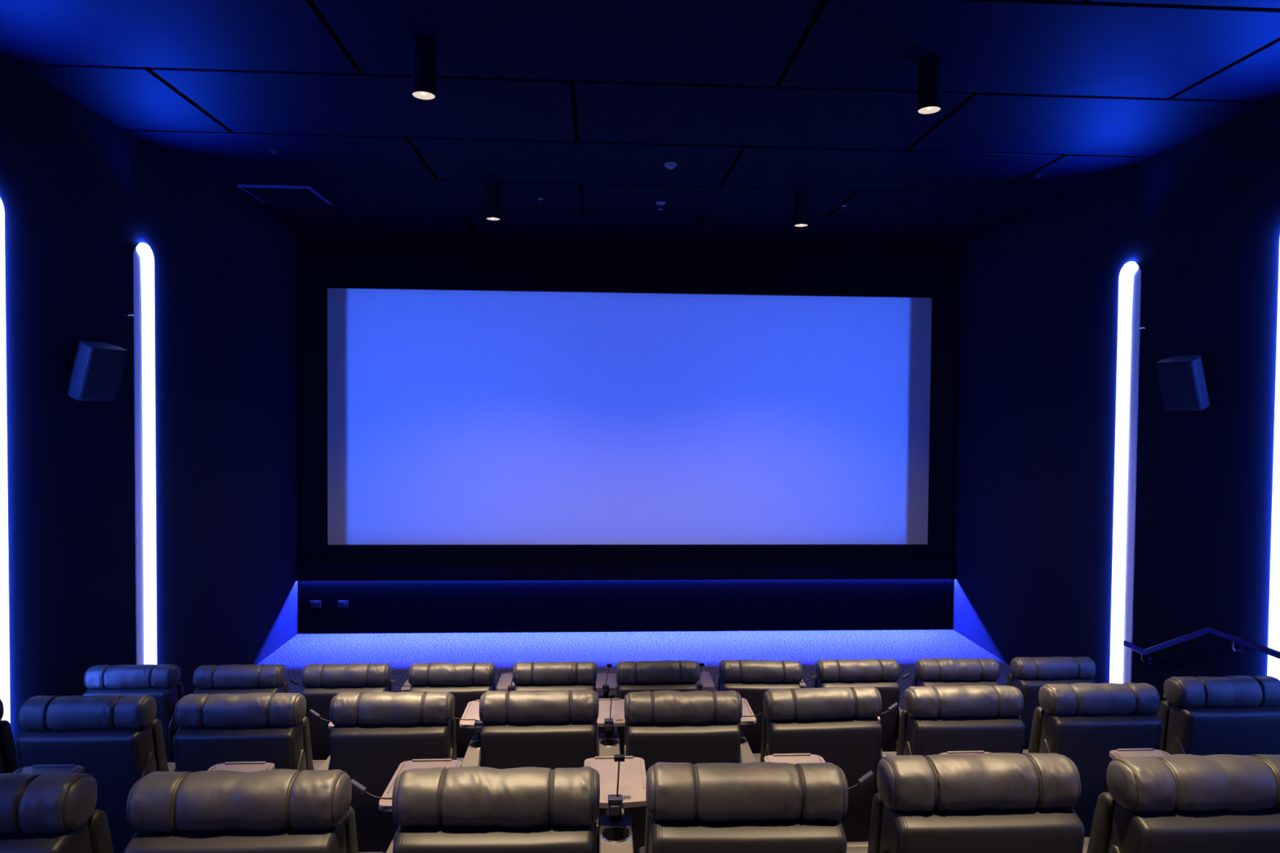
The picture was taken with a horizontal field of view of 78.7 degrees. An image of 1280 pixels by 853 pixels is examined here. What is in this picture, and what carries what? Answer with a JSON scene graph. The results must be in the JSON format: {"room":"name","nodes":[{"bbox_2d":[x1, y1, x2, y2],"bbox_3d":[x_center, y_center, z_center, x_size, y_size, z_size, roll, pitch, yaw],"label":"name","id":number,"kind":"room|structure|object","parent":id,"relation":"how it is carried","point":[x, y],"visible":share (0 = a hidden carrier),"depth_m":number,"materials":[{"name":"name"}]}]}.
{"room":"auditorium","nodes":[
{"label":"auditorium","id":0,"kind":"room"},
{"bbox_2d":[0,56,301,742],"bbox_3d":[-4.172,0.161,4.108,0.200,5.605,13.830,0,1,-3],"label":"wall","id":1,"kind":"structure","parent":0,"point":[79,191],"depth_m":6.44,"materials":[{"name":"paint"}]},
{"bbox_2d":[0,197,10,724],"bbox_3d":[-4.106,0.297,4.936,0.025,3.610,0.273,0,1,-3],"label":"wall light","id":2,"kind":"object","parent":1,"relation":"attached to","point":[4,575],"visible":0.88,"depth_m":5.03,"materials":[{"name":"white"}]},
{"bbox_2d":[67,340,128,400],"bbox_3d":[-4.003,-0.405,5.736,0.316,0.432,0.290,1,1,17],"label":"wall speaker","id":3,"kind":"object","parent":1,"relation":"attached to","point":[98,368],"visible":1,"depth_m":5.65,"materials":[{"name":"black plastic"}]},
{"bbox_2d":[80,350,128,399],"bbox_3d":[-3.913,-0.373,5.710,0.128,0.352,0.268,1,1,17],"label":"grille","id":4,"kind":"object","parent":3,"relation":"attached to","point":[101,371],"depth_m":5.68,"materials":[{"name":"black fabric"}]},
{"bbox_2d":[133,242,156,665],"bbox_3d":[-4.196,0.451,6.631,0.025,4.002,0.273,0,1,-3],"label":"wall light","id":5,"kind":"object","parent":1,"relation":"attached to","point":[143,260],"visible":0.94,"depth_m":6.62,"materials":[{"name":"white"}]},
{"bbox_2d":[295,230,960,634],"bbox_3d":[-0.073,0.123,10.193,8.623,5.155,0.107,0,1,-3],"label":"wall","id":6,"kind":"structure","parent":0,"point":[387,588],"depth_m":10.20,"materials":[{"name":"black paint"}]},
{"bbox_2d":[310,600,320,608],"bbox_3d":[-4.173,2.286,10.039,0.130,0.090,0.016,0,1,-3],"label":"socket plate","id":7,"kind":"object","parent":6,"relation":"attached to","point":[313,604],"visible":1,"depth_m":10.04,"materials":[{"name":"black plastic"}]},
{"bbox_2d":[337,600,347,608],"bbox_3d":[-3.824,2.289,10.058,0.121,0.090,0.016,0,1,-3],"label":"socket plate","id":8,"kind":"object","parent":6,"relation":"attached to","point":[341,604],"visible":1,"depth_m":10.05,"materials":[{"name":"black plastic"}]},
{"bbox_2d":[327,288,932,544],"bbox_3d":[-0.106,-0.109,10.850,8.563,3.997,0.020,0,1,-3],"label":"projection screen","id":9,"kind":"object","parent":6,"relation":"attached to","point":[455,417],"visible":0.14,"depth_m":10.84,"materials":[{"name":"white fabric"}]},
{"bbox_2d":[257,614,1011,852],"bbox_3d":[0.215,2.341,4.391,8.623,1.306,13.830,0,1,-3],"label":"floor","id":10,"kind":"structure","parent":0,"point":[400,651],"depth_m":9.54,"materials":[{"name":"grey carpet"}]},
{"bbox_2d":[0,698,18,773],"bbox_3d":[-3.519,1.877,4.176,0.611,1.094,0.820,0,1,-3],"label":"seat","id":11,"kind":"object","parent":10,"relation":"on","point":[8,759],"visible":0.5,"depth_m":3.96,"materials":[{"name":"black leather"}]},
{"bbox_2d":[13,764,84,774],"bbox_3d":[-2.370,1.677,2.717,0.346,0.818,0.825,0,1,-3],"label":"console","id":12,"kind":"object","parent":10,"relation":"on","point":[64,768],"visible":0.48,"depth_m":3.09,"materials":[{"name":"grey plastic"}]},
{"bbox_2d":[0,773,114,852],"bbox_3d":[-1.940,1.550,2.585,0.609,1.087,0.826,0,1,-3],"label":"seat","id":13,"kind":"object","parent":10,"relation":"on","point":[50,812],"visible":1,"depth_m":2.22,"materials":[{"name":"black leather"}]},
{"bbox_2d":[14,694,175,852],"bbox_3d":[-2.774,1.883,4.215,0.609,1.091,0.820,0,1,-3],"label":"seat","id":14,"kind":"object","parent":10,"relation":"on","point":[117,740],"visible":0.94,"depth_m":3.84,"materials":[{"name":"black leather"}]},
{"bbox_2d":[167,763,175,771],"bbox_3d":[-2.783,2.053,4.374,0.570,0.207,0.380,0,1,-3],"label":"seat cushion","id":15,"kind":"object","parent":14,"relation":"on","point":[171,767],"depth_m":4.47,"materials":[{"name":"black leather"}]},
{"bbox_2d":[82,664,185,762],"bbox_3d":[-3.608,2.226,5.838,0.610,1.096,0.814,0,1,-3],"label":"seat","id":16,"kind":"object","parent":10,"relation":"on","point":[160,682],"visible":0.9,"depth_m":5.47,"materials":[{"name":"black leather"}]},
{"bbox_2d":[207,761,275,772],"bbox_3d":[-1.626,1.683,2.756,0.346,0.818,0.825,0,1,-3],"label":"console","id":17,"kind":"object","parent":10,"relation":"on","point":[242,766],"visible":0.14,"depth_m":3.13,"materials":[{"name":"grey plastic"}]},
{"bbox_2d":[193,664,289,694],"bbox_3d":[-2.864,2.234,5.874,0.611,1.091,0.819,0,1,-3],"label":"seat","id":18,"kind":"object","parent":10,"relation":"on","point":[228,678],"visible":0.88,"depth_m":5.50,"materials":[{"name":"black leather"}]},
{"bbox_2d":[173,693,325,772],"bbox_3d":[-2.030,1.887,4.255,0.611,1.094,0.818,0,1,-3],"label":"seat","id":19,"kind":"object","parent":10,"relation":"on","point":[215,729],"visible":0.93,"depth_m":3.87,"materials":[{"name":"black leather"}]},
{"bbox_2d":[312,761,324,770],"bbox_3d":[-2.039,2.059,4.413,0.570,0.207,0.380,0,1,-3],"label":"armrest","id":20,"kind":"object","parent":19,"relation":"on","point":[317,765],"depth_m":4.51,"materials":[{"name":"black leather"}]},
{"bbox_2d":[123,768,386,852],"bbox_3d":[-1.194,1.555,2.623,0.609,1.089,0.828,0,1,-3],"label":"seat","id":21,"kind":"object","parent":10,"relation":"on","point":[273,811],"visible":1,"depth_m":2.24,"materials":[{"name":"black leather"}]},
{"bbox_2d":[289,678,305,687],"bbox_3d":[-2.549,2.369,6.041,0.346,0.818,0.825,0,1,-3],"label":"console","id":22,"kind":"object","parent":10,"relation":"on","point":[294,682],"visible":0.06,"depth_m":6.06,"materials":[{"name":"grey plastic"}]},
{"bbox_2d":[308,709,333,770],"bbox_3d":[-1.716,2.024,4.421,0.346,0.818,0.825,0,1,-3],"label":"console","id":23,"kind":"object","parent":10,"relation":"on","point":[325,766],"visible":0.09,"depth_m":4.44,"materials":[{"name":"grey plastic"}]},
{"bbox_2d":[308,709,330,721],"bbox_3d":[-1.766,1.680,4.449,0.245,0.134,0.053,0,1,-3],"label":"lamp","id":24,"kind":"object","parent":23,"relation":"attached to","point":[313,713],"depth_m":4.44,"materials":[{"name":"black metal"}]},
{"bbox_2d":[328,721,333,729],"bbox_3d":[-1.675,1.755,4.643,0.246,0.108,0.374,0,1,-3],"label":"tray","id":25,"kind":"object","parent":23,"relation":"on","point":[330,726],"depth_m":4.47,"materials":[{"name":"beige plastic"}]},
{"bbox_2d":[301,662,393,759],"bbox_3d":[-2.119,2.238,5.913,0.609,1.094,0.819,0,1,-3],"label":"seat","id":26,"kind":"object","parent":10,"relation":"on","point":[322,682],"visible":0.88,"depth_m":5.53,"materials":[{"name":"black leather"}]},
{"bbox_2d":[328,691,463,852],"bbox_3d":[-1.279,1.894,4.294,0.610,1.092,0.818,0,1,-3],"label":"seat","id":27,"kind":"object","parent":10,"relation":"on","point":[371,734],"visible":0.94,"depth_m":3.91,"materials":[{"name":"black leather"}]},
{"bbox_2d":[391,678,411,692],"bbox_3d":[-1.805,2.375,6.080,0.346,0.818,0.825,0,1,-3],"label":"console","id":28,"kind":"object","parent":10,"relation":"on","point":[406,687],"visible":0.11,"depth_m":6.13,"materials":[{"name":"grey plastic"}]},
{"bbox_2d":[391,678,411,686],"bbox_3d":[-1.855,2.031,6.108,0.245,0.134,0.053,0,1,-3],"label":"lamp","id":29,"kind":"object","parent":28,"relation":"attached to","point":[393,682],"depth_m":6.10,"materials":[{"name":"black metal"}]},
{"bbox_2d":[400,679,411,692],"bbox_3d":[-1.765,2.106,6.301,0.246,0.108,0.374,0,1,-3],"label":"tray","id":30,"kind":"object","parent":28,"relation":"on","point":[404,689],"depth_m":6.16,"materials":[{"name":"beige plastic"}]},
{"bbox_2d":[351,758,461,852],"bbox_3d":[-0.882,1.688,2.795,0.346,0.818,0.825,0,1,-3],"label":"console","id":31,"kind":"object","parent":10,"relation":"on","point":[385,802],"visible":0.3,"depth_m":3.07,"materials":[{"name":"grey plastic"}]},
{"bbox_2d":[351,778,391,799],"bbox_3d":[-0.932,1.345,2.823,0.245,0.134,0.053,0,1,-3],"label":"lamp","id":32,"kind":"object","parent":31,"relation":"attached to","point":[357,786],"depth_m":2.82,"materials":[{"name":"black metal"}]},
{"bbox_2d":[378,758,461,811],"bbox_3d":[-0.842,1.420,3.016,0.246,0.108,0.374,0,1,-3],"label":"tray","id":33,"kind":"object","parent":31,"relation":"on","point":[384,805],"depth_m":3.14,"materials":[{"name":"beige plastic"}]},
{"bbox_2d":[408,662,495,758],"bbox_3d":[-1.375,2.243,5.953,0.608,1.096,0.818,0,1,-3],"label":"seat","id":34,"kind":"object","parent":10,"relation":"on","point":[467,682],"visible":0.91,"depth_m":5.58,"materials":[{"name":"black leather"}]},
{"bbox_2d":[454,700,482,766],"bbox_3d":[-0.972,2.029,4.460,0.346,0.818,0.825,0,1,-3],"label":"console","id":35,"kind":"object","parent":10,"relation":"on","point":[470,718],"visible":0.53,"depth_m":4.50,"materials":[{"name":"grey plastic"}]},
{"bbox_2d":[454,716,482,733],"bbox_3d":[-1.022,1.685,4.488,0.245,0.134,0.053,0,1,-3],"label":"lamp","id":36,"kind":"object","parent":35,"relation":"attached to","point":[477,724],"depth_m":4.49,"materials":[{"name":"black metal"}]},
{"bbox_2d":[459,700,482,738],"bbox_3d":[-0.932,1.760,4.682,0.246,0.108,0.374,0,1,-3],"label":"tray","id":37,"kind":"object","parent":35,"relation":"on","point":[472,710],"depth_m":4.60,"materials":[{"name":"beige plastic"}]},
{"bbox_2d":[391,765,599,852],"bbox_3d":[-0.448,1.560,2.661,0.615,1.089,0.830,0,1,-3],"label":"seat","id":38,"kind":"object","parent":10,"relation":"on","point":[473,809],"visible":1,"depth_m":2.27,"materials":[{"name":"black leather"}]},
{"bbox_2d":[496,664,515,691],"bbox_3d":[-1.011,2.347,6.121,0.246,0.885,0.825,0,1,-3],"label":"console","id":39,"kind":"object","parent":10,"relation":"on","point":[505,682],"visible":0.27,"depth_m":6.28,"materials":[{"name":"grey plastic"}]},
{"bbox_2d":[496,672,515,691],"bbox_3d":[-1.021,2.111,6.340,0.246,0.108,0.374,0,1,-3],"label":"tray","id":40,"kind":"object","parent":39,"relation":"on","point":[505,680],"depth_m":6.28,"materials":[{"name":"beige plastic"}]},
{"bbox_2d":[507,664,515,691],"bbox_3d":[-1.005,2.003,6.186,0.075,0.200,0.121,0,1,-3],"label":"lamp","id":41,"kind":"object","parent":39,"relation":"attached to","point":[510,686],"depth_m":6.14,"materials":[{"name":"black plastic"}]},
{"bbox_2d":[478,689,599,769],"bbox_3d":[-0.536,1.898,4.333,0.609,1.094,0.818,0,1,-3],"label":"seat","id":42,"kind":"object","parent":10,"relation":"on","point":[552,729],"visible":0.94,"depth_m":3.94,"materials":[{"name":"black leather"}]},
{"bbox_2d":[512,661,596,691],"bbox_3d":[-0.636,2.250,5.992,0.608,1.092,0.818,0,1,-3],"label":"seat","id":43,"kind":"object","parent":10,"relation":"on","point":[571,676],"visible":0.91,"depth_m":5.61,"materials":[{"name":"black leather"}]},
{"bbox_2d":[595,663,617,755],"bbox_3d":[-0.267,2.353,6.160,0.246,0.885,0.825,0,1,-3],"label":"console","id":44,"kind":"object","parent":10,"relation":"on","point":[606,682],"visible":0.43,"depth_m":6.26,"materials":[{"name":"grey plastic"}]},
{"bbox_2d":[595,671,617,697],"bbox_3d":[-0.277,2.117,6.380,0.246,0.108,0.374,0,1,-3],"label":"tray","id":45,"kind":"object","parent":44,"relation":"on","point":[611,682],"depth_m":6.31,"materials":[{"name":"beige plastic"}]},
{"bbox_2d":[602,663,612,693],"bbox_3d":[-0.261,2.009,6.225,0.075,0.200,0.121,0,1,-3],"label":"lamp","id":46,"kind":"object","parent":44,"relation":"attached to","point":[606,686],"depth_m":6.20,"materials":[{"name":"black plastic"}]},
{"bbox_2d":[597,693,625,852],"bbox_3d":[-0.178,2.009,4.501,0.246,0.870,0.825,0,1,-3],"label":"console","id":47,"kind":"object","parent":10,"relation":"on","point":[611,711],"visible":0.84,"depth_m":4.57,"materials":[{"name":"grey plastic"}]},
{"bbox_2d":[604,693,614,731],"bbox_3d":[-0.177,1.665,4.554,0.062,0.185,0.097,0,1,-3],"label":"lamp","id":48,"kind":"object","parent":47,"relation":"attached to","point":[609,722],"depth_m":4.53,"materials":[{"name":"black plastic"}]},
{"bbox_2d":[597,698,625,726],"bbox_3d":[-0.187,1.725,4.720,0.246,0.027,0.374,0,1,-3],"label":"tray","id":49,"kind":"object","parent":47,"relation":"on","point":[617,715],"depth_m":4.69,"materials":[{"name":"plastic"}]},
{"bbox_2d":[584,754,646,852],"bbox_3d":[-0.088,1.668,2.836,0.246,0.870,0.825,0,1,-3],"label":"console","id":50,"kind":"object","parent":10,"relation":"on","point":[623,778],"visible":0.93,"depth_m":2.93,"materials":[{"name":"grey plastic"}]},
{"bbox_2d":[584,755,646,822],"bbox_3d":[-0.098,1.425,3.055,0.246,0.108,0.374,0,1,-3],"label":"tray","id":51,"kind":"object","parent":50,"relation":"on","point":[633,777],"depth_m":3.01,"materials":[{"name":"beige plastic"}]},
{"bbox_2d":[608,754,624,815],"bbox_3d":[-0.087,1.324,2.889,0.062,0.185,0.097,0,1,-3],"label":"lamp","id":52,"kind":"object","parent":50,"relation":"attached to","point":[615,798],"depth_m":2.87,"materials":[{"name":"black plastic"}]},
{"bbox_2d":[616,660,699,754],"bbox_3d":[0.112,2.254,6.031,0.611,1.094,0.818,0,1,-3],"label":"seat","id":53,"kind":"object","parent":10,"relation":"on","point":[683,676],"visible":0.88,"depth_m":5.65,"materials":[{"name":"black leather"}]},
{"bbox_2d":[623,690,742,852],"bbox_3d":[0.203,1.906,4.367,0.609,1.090,0.829,0,1,-3],"label":"seat","id":54,"kind":"object","parent":10,"relation":"on","point":[693,727],"visible":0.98,"depth_m":3.97,"materials":[{"name":"black leather"}]},
{"bbox_2d":[697,662,714,690],"bbox_3d":[0.477,2.358,6.199,0.246,0.885,0.825,0,1,-3],"label":"console","id":55,"kind":"object","parent":10,"relation":"on","point":[705,682],"visible":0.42,"depth_m":6.32,"materials":[{"name":"grey plastic"}]},
{"bbox_2d":[697,662,704,690],"bbox_3d":[0.483,2.014,6.264,0.075,0.200,0.121,0,1,-3],"label":"lamp","id":56,"kind":"object","parent":55,"relation":"attached to","point":[700,684],"depth_m":6.25,"materials":[{"name":"black plastic"}]},
{"bbox_2d":[697,671,714,689],"bbox_3d":[0.467,2.122,6.418,0.246,0.108,0.374,0,1,-3],"label":"tray","id":57,"kind":"object","parent":55,"relation":"on","point":[706,682],"depth_m":6.35,"materials":[{"name":"beige plastic"}]},
{"bbox_2d":[637,762,848,852],"bbox_3d":[0.298,1.565,2.701,0.618,1.088,0.828,0,1,-3],"label":"seat","id":58,"kind":"object","parent":10,"relation":"on","point":[722,807],"visible":1,"depth_m":2.31,"materials":[{"name":"black leather"}]},
{"bbox_2d":[738,697,764,763],"bbox_3d":[0.616,2.041,4.544,0.346,0.818,0.825,0,1,-3],"label":"console","id":59,"kind":"object","parent":10,"relation":"on","point":[748,717],"visible":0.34,"depth_m":4.58,"materials":[{"name":"grey plastic"}]},
{"bbox_2d":[739,697,755,724],"bbox_3d":[0.556,1.771,4.760,0.246,0.108,0.374,0,1,-3],"label":"tray","id":60,"kind":"object","parent":59,"relation":"on","point":[746,709],"depth_m":4.68,"materials":[{"name":"beige plastic"}]},
{"bbox_2d":[738,711,764,724],"bbox_3d":[0.663,1.698,4.577,0.253,0.134,0.053,0,1,-3],"label":"lamp","id":61,"kind":"object","parent":59,"relation":"attached to","point":[743,721],"depth_m":4.58,"materials":[{"name":"black metal"}]},
{"bbox_2d":[717,659,802,753],"bbox_3d":[0.860,2.260,6.069,0.624,1.094,0.819,0,1,-3],"label":"seat","id":62,"kind":"object","parent":10,"relation":"on","point":[751,678],"visible":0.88,"depth_m":5.69,"materials":[{"name":"black leather"}]},
{"bbox_2d":[799,675,816,688],"bbox_3d":[1.270,2.397,6.241,0.346,0.818,0.825,0,1,-3],"label":"console","id":63,"kind":"object","parent":10,"relation":"on","point":[802,684],"visible":0.11,"depth_m":6.29,"materials":[{"name":"grey plastic"}]},
{"bbox_2d":[799,679,805,688],"bbox_3d":[1.211,2.128,6.457,0.246,0.108,0.374,0,1,-3],"label":"tray","id":64,"kind":"object","parent":63,"relation":"on","point":[802,685],"depth_m":6.31,"materials":[{"name":"beige plastic"}]},
{"bbox_2d":[800,675,816,682],"bbox_3d":[1.317,2.054,6.274,0.253,0.134,0.053,0,1,-3],"label":"lamp","id":65,"kind":"object","parent":63,"relation":"attached to","point":[812,677],"depth_m":6.27,"materials":[{"name":"black metal"}]},
{"bbox_2d":[752,685,883,842],"bbox_3d":[0.941,1.909,4.410,0.619,1.095,0.819,0,1,-3],"label":"seat","id":66,"kind":"object","parent":10,"relation":"on","point":[841,726],"visible":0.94,"depth_m":4.03,"materials":[{"name":"black leather"}]},
{"bbox_2d":[753,755,760,762],"bbox_3d":[0.937,2.080,4.569,0.570,0.207,0.380,0,1,-3],"label":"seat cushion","id":67,"kind":"object","parent":66,"relation":"on","point":[757,757],"depth_m":4.65,"materials":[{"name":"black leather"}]},
{"bbox_2d":[764,753,875,790],"bbox_3d":[0.706,1.700,2.878,0.346,0.818,0.825,0,1,-3],"label":"console","id":68,"kind":"object","parent":10,"relation":"on","point":[793,758],"visible":0.21,"depth_m":3.23,"materials":[{"name":"grey plastic"}]},
{"bbox_2d":[764,753,825,764],"bbox_3d":[0.646,1.430,3.094,0.246,0.108,0.374,0,1,-3],"label":"tray","id":69,"kind":"object","parent":68,"relation":"on","point":[793,758],"depth_m":3.24,"materials":[{"name":"beige plastic"}]},
{"bbox_2d":[848,770,875,790],"bbox_3d":[0.753,1.357,2.911,0.253,0.134,0.053,0,1,-3],"label":"lamp","id":70,"kind":"object","parent":68,"relation":"attached to","point":[868,775],"depth_m":2.91,"materials":[{"name":"black metal"}]},
{"bbox_2d":[813,658,901,751],"bbox_3d":[1.595,2.265,6.108,0.610,1.095,0.818,0,1,-3],"label":"seat","id":71,"kind":"object","parent":10,"relation":"on","point":[881,674],"visible":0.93,"depth_m":5.73,"materials":[{"name":"black leather"}]},
{"bbox_2d":[877,702,898,757],"bbox_3d":[1.360,2.046,4.583,0.346,0.818,0.825,0,1,-3],"label":"console","id":72,"kind":"object","parent":10,"relation":"on","point":[895,704],"visible":0.1,"depth_m":4.62,"materials":[{"name":"grey plastic"}]},
{"bbox_2d":[880,702,898,715],"bbox_3d":[1.407,1.703,4.616,0.253,0.134,0.053,0,1,-3],"label":"lamp","id":73,"kind":"object","parent":72,"relation":"attached to","point":[894,706],"depth_m":4.62,"materials":[{"name":"black metal"}]},
{"bbox_2d":[894,672,910,751],"bbox_3d":[2.014,2.402,6.280,0.346,0.818,0.825,0,1,-3],"label":"console","id":74,"kind":"object","parent":10,"relation":"on","point":[907,674],"visible":0.08,"depth_m":6.06,"materials":[{"name":"grey plastic"}]},
{"bbox_2d":[897,672,910,680],"bbox_3d":[2.062,2.059,6.313,0.253,0.134,0.053,0,1,-3],"label":"lamp","id":75,"kind":"object","parent":74,"relation":"attached to","point":[907,674],"depth_m":6.32,"materials":[{"name":"black metal"}]},
{"bbox_2d":[883,684,1025,755],"bbox_3d":[1.695,1.914,4.450,0.610,1.094,0.818,0,1,-3],"label":"seat","id":76,"kind":"object","parent":10,"relation":"on","point":[935,720],"visible":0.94,"depth_m":4.06,"materials":[{"name":"black leather"}]},
{"bbox_2d":[884,752,896,755],"bbox_3d":[1.686,2.086,4.608,0.570,0.207,0.380,0,1,-3],"label":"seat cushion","id":77,"kind":"object","parent":76,"relation":"on","point":[887,753],"depth_m":4.72,"materials":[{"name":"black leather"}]},
{"bbox_2d":[911,657,999,686],"bbox_3d":[2.347,2.270,6.147,0.611,1.095,0.819,0,1,-3],"label":"seat","id":78,"kind":"object","parent":10,"relation":"on","point":[940,672],"visible":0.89,"depth_m":5.77,"materials":[{"name":"black leather"}]},
{"bbox_2d":[939,751,989,754],"bbox_3d":[1.450,1.705,2.917,0.346,0.818,0.825,0,1,-3],"label":"console","id":79,"kind":"object","parent":10,"relation":"on","point":[948,752],"visible":0.06,"depth_m":3.31,"materials":[{"name":"grey plastic"}]},
{"bbox_2d":[846,752,1084,852],"bbox_3d":[1.036,1.567,2.748,0.610,1.096,0.813,0,1,-3],"label":"seat","id":80,"kind":"object","parent":10,"relation":"on","point":[991,802],"visible":1,"depth_m":2.37,"materials":[{"name":"black leather"}]},
{"bbox_2d":[846,846,867,852],"bbox_3d":[1.027,1.740,2.903,0.570,0.207,0.380,0,1,-3],"label":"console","id":81,"kind":"object","parent":80,"relation":"on","point":[849,849],"depth_m":3.01,"materials":[{"name":"beige plastic"}]},
{"bbox_2d":[1005,656,1096,749],"bbox_3d":[3.089,2.276,6.189,0.609,1.095,0.814,0,1,-3],"label":"seat","id":82,"kind":"object","parent":10,"relation":"on","point":[1028,674],"visible":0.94,"depth_m":5.81,"materials":[{"name":"black leather"}]},
{"bbox_2d":[1022,682,1163,837],"bbox_3d":[2.440,1.919,4.493,0.608,1.096,0.810,0,1,-3],"label":"seat","id":83,"kind":"object","parent":10,"relation":"on","point":[1082,722],"visible":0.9,"depth_m":4.11,"materials":[{"name":"black leather"}]},
{"bbox_2d":[1109,748,1170,759],"bbox_3d":[2.193,1.710,2.956,0.346,0.818,0.825,0,1,-3],"label":"console","id":84,"kind":"object","parent":10,"relation":"on","point":[1119,753],"visible":0.1,"depth_m":3.33,"materials":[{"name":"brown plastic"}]},
{"bbox_2d":[1082,754,1279,852],"bbox_3d":[1.779,1.577,2.780,0.611,1.088,0.826,0,1,-3],"label":"seat","id":85,"kind":"object","parent":10,"relation":"on","point":[1173,803],"visible":0.97,"depth_m":2.39,"materials":[{"name":"black leather"}]},
{"bbox_2d":[1082,841,1088,852],"bbox_3d":[1.771,1.745,2.942,0.570,0.207,0.380,0,1,-3],"label":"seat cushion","id":86,"kind":"object","parent":85,"relation":"on","point":[1086,843],"depth_m":3.04,"materials":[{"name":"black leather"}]},
{"bbox_2d":[1156,675,1279,755],"bbox_3d":[3.172,1.915,4.535,0.609,1.114,0.802,0,1,-3],"label":"seat","id":87,"kind":"object","parent":10,"relation":"on","point":[1238,714],"visible":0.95,"depth_m":4.18,"materials":[{"name":"black leather"}]},
{"bbox_2d":[0,0,1279,244],"bbox_3d":[0.256,-2.434,4.275,8.623,0.250,13.830,0,1,-3],"label":"ceiling","id":88,"kind":"structure","parent":0,"point":[580,107],"depth_m":5.58,"materials":[{"name":"black"}]},
{"bbox_2d":[269,148,281,155],"bbox_3d":[-3.169,-2.381,6.793,0.100,0.035,0.100,0,1,-3],"label":"ceiling sensor","id":89,"kind":"object","parent":88,"relation":"attached to","point":[276,152],"visible":1,"depth_m":6.77,"materials":[{"name":"black plastic"}]},
{"bbox_2d":[237,184,333,204],"bbox_3d":[-3.702,-2.424,8.198,0.720,0.026,0.670,0,1,-3],"label":"ceiling hatch","id":90,"kind":"object","parent":88,"relation":"attached to","point":[268,194],"visible":1,"depth_m":8.12,"materials":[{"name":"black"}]},
{"bbox_2d":[411,39,435,100],"bbox_3d":[-1.323,-2.179,4.783,0.146,0.309,0.146,0,1,-3],"label":"spotlight","id":91,"kind":"object","parent":88,"relation":"in","point":[423,51],"visible":1,"depth_m":4.72,"materials":[{"name":"black paint"}]},
{"bbox_2d":[485,186,500,221],"bbox_3d":[-1.487,-2.257,7.921,0.146,0.309,0.146,0,1,-3],"label":"spotlight","id":92,"kind":"object","parent":88,"relation":"in","point":[492,193],"visible":1,"depth_m":7.86,"materials":[{"name":"black paint"}]},
{"bbox_2d":[655,201,665,210],"bbox_3d":[0.221,-2.370,8.401,0.105,0.076,0.105,0,1,-3],"label":"sprinkler","id":93,"kind":"object","parent":88,"relation":"attached to","point":[658,203],"visible":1,"depth_m":8.39,"materials":[{"name":"grey metal"}]},
{"bbox_2d":[664,161,676,169],"bbox_3d":[0.277,-2.353,7.064,0.110,0.046,0.110,0,1,-3],"label":"smoke detector","id":94,"kind":"object","parent":88,"relation":"attached to","point":[669,165],"visible":1,"depth_m":7.04,"materials":[{"name":"grey plastic"}]},
{"bbox_2d":[794,193,808,226],"bbox_3d":[1.670,-2.234,8.086,0.146,0.309,0.146,0,1,-3],"label":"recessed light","id":95,"kind":"object","parent":88,"relation":"in","point":[802,200],"visible":1,"depth_m":8.02,"materials":[{"name":"black paint"}]},
{"bbox_2d":[916,56,942,115],"bbox_3d":[1.834,-2.157,4.949,0.146,0.309,0.146,0,1,-3],"label":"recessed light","id":96,"kind":"object","parent":88,"relation":"in","point":[929,99],"visible":1,"depth_m":4.89,"materials":[{"name":"black paint"}]},
{"bbox_2d":[1031,173,1043,178],"bbox_3d":[3.718,-2.335,7.307,0.100,0.035,0.100,0,1,-3],"label":"ceiling sensor","id":97,"kind":"object","parent":88,"relation":"attached to","point":[1035,175],"visible":1,"depth_m":7.29,"materials":[{"name":"black plastic"}]},
{"bbox_2d":[953,98,1279,715],"bbox_3d":[4.639,0.224,4.570,0.200,5.605,13.830,0,1,-3],"label":"wall","id":98,"kind":"structure","parent":0,"point":[1199,217],"depth_m":7.05,"materials":[{"name":"black paint"}]},
{"bbox_2d":[1109,261,1141,683],"bbox_3d":[4.394,0.513,7.082,0.025,4.002,0.273,0,1,-3],"label":"wall light","id":99,"kind":"object","parent":98,"relation":"attached to","point":[1128,324],"visible":0.95,"depth_m":7.07,"materials":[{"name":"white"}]},
{"bbox_2d":[1155,355,1209,410],"bbox_3d":[4.309,-0.345,6.172,0.316,0.432,0.290,0,2,-23],"label":"wall speaker","id":100,"kind":"object","parent":98,"relation":"attached to","point":[1181,379],"visible":1,"depth_m":6.10,"materials":[{"name":"black plastic"}]},
{"bbox_2d":[1155,363,1199,408],"bbox_3d":[4.222,-0.314,6.136,0.128,0.352,0.268,0,2,-23],"label":"grille","id":101,"kind":"object","parent":100,"relation":"attached to","point":[1179,383],"depth_m":6.12,"materials":[{"name":"black fabric"}]},
{"bbox_2d":[1123,627,1279,665],"bbox_3d":[4.500,1.467,4.216,0.093,1.303,5.476,0,1,-3],"label":"handrail","id":102,"kind":"object","parent":98,"relation":"attached to","point":[1233,638],"visible":1,"depth_m":6.02,"materials":[{"name":"grey metal"}]},
{"bbox_2d":[1266,238,1279,680],"bbox_3d":[4.484,0.359,5.386,0.025,3.610,0.273,0,1,-3],"label":"wall light","id":103,"kind":"object","parent":98,"relation":"attached to","point":[1273,664],"visible":0.71,"depth_m":5.48,"materials":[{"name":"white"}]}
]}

